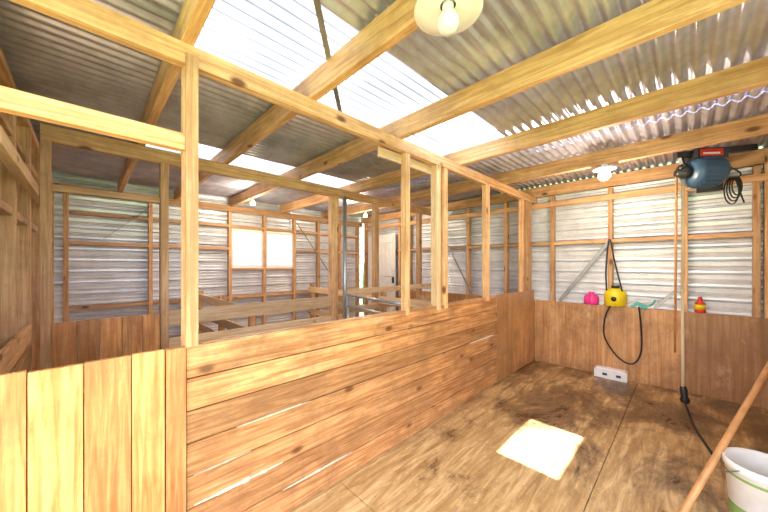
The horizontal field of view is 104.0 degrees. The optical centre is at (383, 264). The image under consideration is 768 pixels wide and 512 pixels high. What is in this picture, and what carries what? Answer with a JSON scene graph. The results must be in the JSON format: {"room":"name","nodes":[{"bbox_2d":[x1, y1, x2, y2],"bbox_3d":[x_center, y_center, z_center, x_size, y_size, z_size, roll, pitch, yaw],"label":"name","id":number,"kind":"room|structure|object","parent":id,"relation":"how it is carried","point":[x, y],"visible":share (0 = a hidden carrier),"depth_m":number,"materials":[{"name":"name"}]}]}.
{"room":"farm building","nodes":[
{"label":"farm building","id":0,"kind":"room"},
{"bbox_2d":[0,47,53,460],"bbox_3d":[-2.874,0.120,2.425,0.182,2.660,4.050,0,0,-45],"label":"wall","id":1,"kind":"structure","parent":0,"point":[19,144],"depth_m":1.79,"materials":[{"name":"wood"}]},
{"bbox_2d":[52,173,362,358],"bbox_3d":[-2.417,0.120,5.688,5.360,2.660,0.152,0,0,-45],"label":"wall","id":2,"kind":"structure","parent":0,"point":[106,250],"depth_m":4.67,"materials":[{"name":"metal"}]},
{"bbox_2d":[232,229,292,266],"bbox_3d":[-2.311,-0.300,5.787,1.200,0.680,0.040,0,0,-45],"label":"window","id":3,"kind":"structure","parent":2,"relation":"in","point":[233,230],"depth_m":5.75,"materials":[{"name":"white paint"}]},
{"bbox_2d":[0,0,536,511],"bbox_3d":[0.275,0.210,2.623,5.800,2.480,0.096,0,0,-45],"label":"wall partition","id":4,"kind":"structure","parent":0,"point":[266,421],"depth_m":1.55,"materials":[{"name":"brown wood"}]},
{"bbox_2d":[0,0,767,217],"bbox_3d":[-0.239,-1.211,3.335,5.850,0.032,6.920,0,0,-45],"label":"ceiling","id":5,"kind":"structure","parent":0,"point":[47,56],"depth_m":1.99,"materials":[{"name":"metal"}]},
{"bbox_2d":[118,0,215,192],"bbox_3d":[-1.486,-1.105,1.976,0.050,0.150,6.580,0,0,-45],"label":"rafter","id":6,"kind":"object","parent":5,"relation":"attached to","point":[193,15],"visible":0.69,"depth_m":1.65,"materials":[{"name":"brown wood"}]},
{"bbox_2d":[145,144,355,187],"bbox_3d":[-1.406,-1.212,3.883,2.780,0.028,0.700,0,0,-45],"label":"skylight","id":7,"kind":"object","parent":5,"relation":"attached to","point":[205,152],"visible":0.24,"depth_m":3.66,"materials":[{"name":"white plastic"}]},
{"bbox_2d":[174,0,418,199],"bbox_3d":[-1.010,-1.105,2.447,0.050,0.150,6.580,0,0,-45],"label":"rafter","id":8,"kind":"object","parent":5,"relation":"attached to","point":[395,23],"visible":0.69,"depth_m":1.64,"materials":[{"name":"brown wood"}]},
{"bbox_2d":[313,0,341,111],"bbox_3d":[-0.315,-1.177,1.741,0.030,0.004,1.628,0,0,-2],"label":"strap","id":9,"kind":"object","parent":8,"relation":"attached to","point":[317,4],"visible":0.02,"depth_m":1.54,"materials":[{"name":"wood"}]},
{"bbox_2d":[414,0,482,36],"bbox_3d":[0.247,-0.962,1.158,0.259,0.136,0.259,0,0,-45],"label":"ceiling lamp","id":10,"kind":"object","parent":8,"relation":"attached to","point":[439,18],"visible":1,"depth_m":1.16,"materials":[{"name":"beige glass"}]},
{"bbox_2d":[194,0,505,155],"bbox_3d":[0.105,-1.212,2.354,2.780,0.028,0.800,0,0,-45],"label":"skylight","id":11,"kind":"object","parent":5,"relation":"attached to","point":[280,42],"visible":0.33,"depth_m":1.76,"materials":[{"name":"white plastic"}]},
{"bbox_2d":[229,0,749,206],"bbox_3d":[-0.434,-1.105,3.016,0.050,0.150,6.580,0,0,-45],"label":"rafter","id":12,"kind":"object","parent":5,"relation":"attached to","point":[653,19],"visible":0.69,"depth_m":1.66,"materials":[{"name":"brown wood"}]},
{"bbox_2d":[279,56,767,212],"bbox_3d":[0.234,-1.105,3.677,0.050,0.150,6.580,0,0,-45],"label":"rafter","id":13,"kind":"object","parent":5,"relation":"attached to","point":[750,75],"visible":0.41,"depth_m":2.21,"materials":[{"name":"brown wood"}]},
{"bbox_2d":[323,113,767,218],"bbox_3d":[0.967,-1.105,4.401,0.050,0.150,6.580,0,0,-45],"label":"rafter","id":14,"kind":"object","parent":5,"relation":"attached to","point":[757,125],"visible":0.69,"depth_m":2.96,"materials":[{"name":"brown wood"}]},
{"bbox_2d":[593,164,616,180],"bbox_3d":[2.266,-0.949,3.084,0.199,0.161,0.199,0,0,-45],"label":"ceiling lamp","id":15,"kind":"object","parent":14,"relation":"attached to","point":[604,170],"visible":1,"depth_m":3.06,"materials":[{"name":"white ceramic"}]},
{"bbox_2d":[361,148,767,223],"bbox_3d":[1.752,-1.105,5.178,0.050,0.150,6.580,0,0,-45],"label":"rafter","id":16,"kind":"object","parent":5,"relation":"attached to","point":[757,157],"visible":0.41,"depth_m":4.04,"materials":[{"name":"brown wood"}]},
{"bbox_2d":[673,143,757,454],"bbox_3d":[3.025,0.157,2.785,1.474,2.589,0.468,0,0,-32],"label":"machine","id":17,"kind":"object","parent":16,"relation":"attached to","point":[702,169],"visible":0.99,"depth_m":2.87,"materials":[{"name":"blue paint"}]},
{"bbox_2d":[27,357,767,511],"bbox_3d":[-0.463,1.510,3.114,6.320,0.120,6.620,0,0,-45],"label":"floor","id":18,"kind":"structure","parent":0,"point":[544,437],"depth_m":2.31,"materials":[{"name":"brown wood"}]},
{"bbox_2d":[199,291,256,333],"bbox_3d":[-2.244,0.935,4.124,0.092,1.030,2.260,0,0,-45],"label":"fence","id":19,"kind":"object","parent":18,"relation":"on","point":[220,301],"visible":0.21,"depth_m":4.09,"materials":[{"name":"brown wood"}]},
{"bbox_2d":[39,123,430,452],"bbox_3d":[-0.708,0.210,3.944,5.030,2.480,0.115,0,0,-45],"label":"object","id":20,"kind":"object","parent":18,"relation":"on","point":[73,342],"visible":0.47,"depth_m":2.66,"materials":[{"name":"brown wood"}]},
{"bbox_2d":[309,284,386,319],"bbox_3d":[-0.772,0.925,5.579,0.092,1.050,2.260,0,0,-45],"label":"fence","id":21,"kind":"object","parent":18,"relation":"on","point":[312,289],"visible":0.27,"depth_m":5.87,"materials":[{"name":"brown wood"}]},
{"bbox_2d":[343,196,400,318],"bbox_3d":[-0.153,0.270,3.456,0.055,2.360,1.342,0,0,-35],"label":"gate","id":22,"kind":"object","parent":18,"relation":"on","point":[346,305],"visible":0.28,"depth_m":3.96,"materials":[{"name":"silver metal"}]},
{"bbox_2d":[378,292,467,311],"bbox_3d":[0.471,0.925,3.967,0.092,1.050,1.500,0,0,-45],"label":"fence","id":23,"kind":"object","parent":18,"relation":"on","point":[419,302],"visible":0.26,"depth_m":4.02,"materials":[{"name":"brown wood"}]},
{"bbox_2d":[594,365,627,382],"bbox_3d":[2.905,1.387,3.842,0.126,0.125,0.340,0,0,-45],"label":"box","id":24,"kind":"object","parent":18,"relation":"on","point":[615,374],"visible":1,"depth_m":3.80,"materials":[{"name":"white paint"}]},
{"bbox_2d":[662,362,767,511],"bbox_3d":[2.226,0.862,1.893,1.973,1.176,0.176,0,0,-25],"label":"broom","id":25,"kind":"object","parent":18,"relation":"on","point":[715,457],"visible":1,"depth_m":1.76,"materials":[{"name":"brown wood"}]},
{"bbox_2d":[720,447,767,511],"bbox_3d":[2.074,1.266,1.632,0.327,0.367,0.327,0,0,-45],"label":"bucket","id":26,"kind":"object","parent":18,"relation":"on","point":[746,470],"visible":0.99,"depth_m":1.65,"materials":[{"name":"white paint"}]},
{"bbox_2d":[364,148,767,409],"bbox_3d":[1.747,0.120,5.222,0.152,2.660,6.410,0,0,-45],"label":"wall","id":27,"kind":"structure","parent":0,"point":[726,245],"depth_m":3.76,"materials":[{"name":"metal"}]},
{"bbox_2d":[368,233,395,314],"bbox_3d":[-0.070,0.360,6.916,0.055,2.120,0.895,0,0,-45],"label":"door","id":28,"kind":"structure","parent":27,"relation":"in","point":[387,242],"depth_m":6.79,"materials":[{"name":"white paint"}]},
{"bbox_2d":[584,292,598,304],"bbox_3d":[2.811,0.451,4.084,0.192,0.165,0.168,0,0,-7],"label":"plastic jug","id":29,"kind":"object","parent":27,"relation":"on","point":[590,298],"visible":1,"depth_m":4.02,"materials":[{"name":"pink plastic"}]},
{"bbox_2d":[603,239,642,364],"bbox_3d":[3.058,0.450,3.844,0.245,1.590,0.398,0,0,-45],"label":"sprayer","id":30,"kind":"object","parent":27,"relation":"attached to","point":[615,296],"visible":1,"depth_m":3.83,"materials":[{"name":"yellow plastic"}]},
{"bbox_2d":[631,300,655,309],"bbox_3d":[3.169,0.485,3.669,0.036,0.136,0.236,0,0,-45],"label":"gun","id":31,"kind":"object","parent":27,"relation":"attached to","point":[643,306],"visible":1,"depth_m":3.66,"materials":[{"name":"teal plastic"}]},
{"bbox_2d":[694,296,705,312],"bbox_3d":[3.537,0.444,3.357,0.090,0.180,0.090,0,0,-45],"label":"sauce bottle","id":32,"kind":"object","parent":27,"relation":"on","point":[699,306],"visible":1,"depth_m":3.34,"materials":[{"name":"red plastic"}]},
{"label":"outside","id":33,"kind":"structure","parent":0,"visible":0},
{"bbox_3d":[0.040,1.875,7.071,70.000,0.150,70.000,0,0,-45],"label":"ground","id":34,"kind":"structure","parent":33,"visible":0},
{"bbox_2d":[233,251,363,302],"bbox_3d":[-5.153,0.696,10.367,12.850,2.500,1.791,0,0,-45],"label":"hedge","id":35,"kind":"object","parent":34,"relation":"on","point":[239,258],"visible":0.05,"depth_m":10.68,"materials":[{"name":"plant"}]}
]}

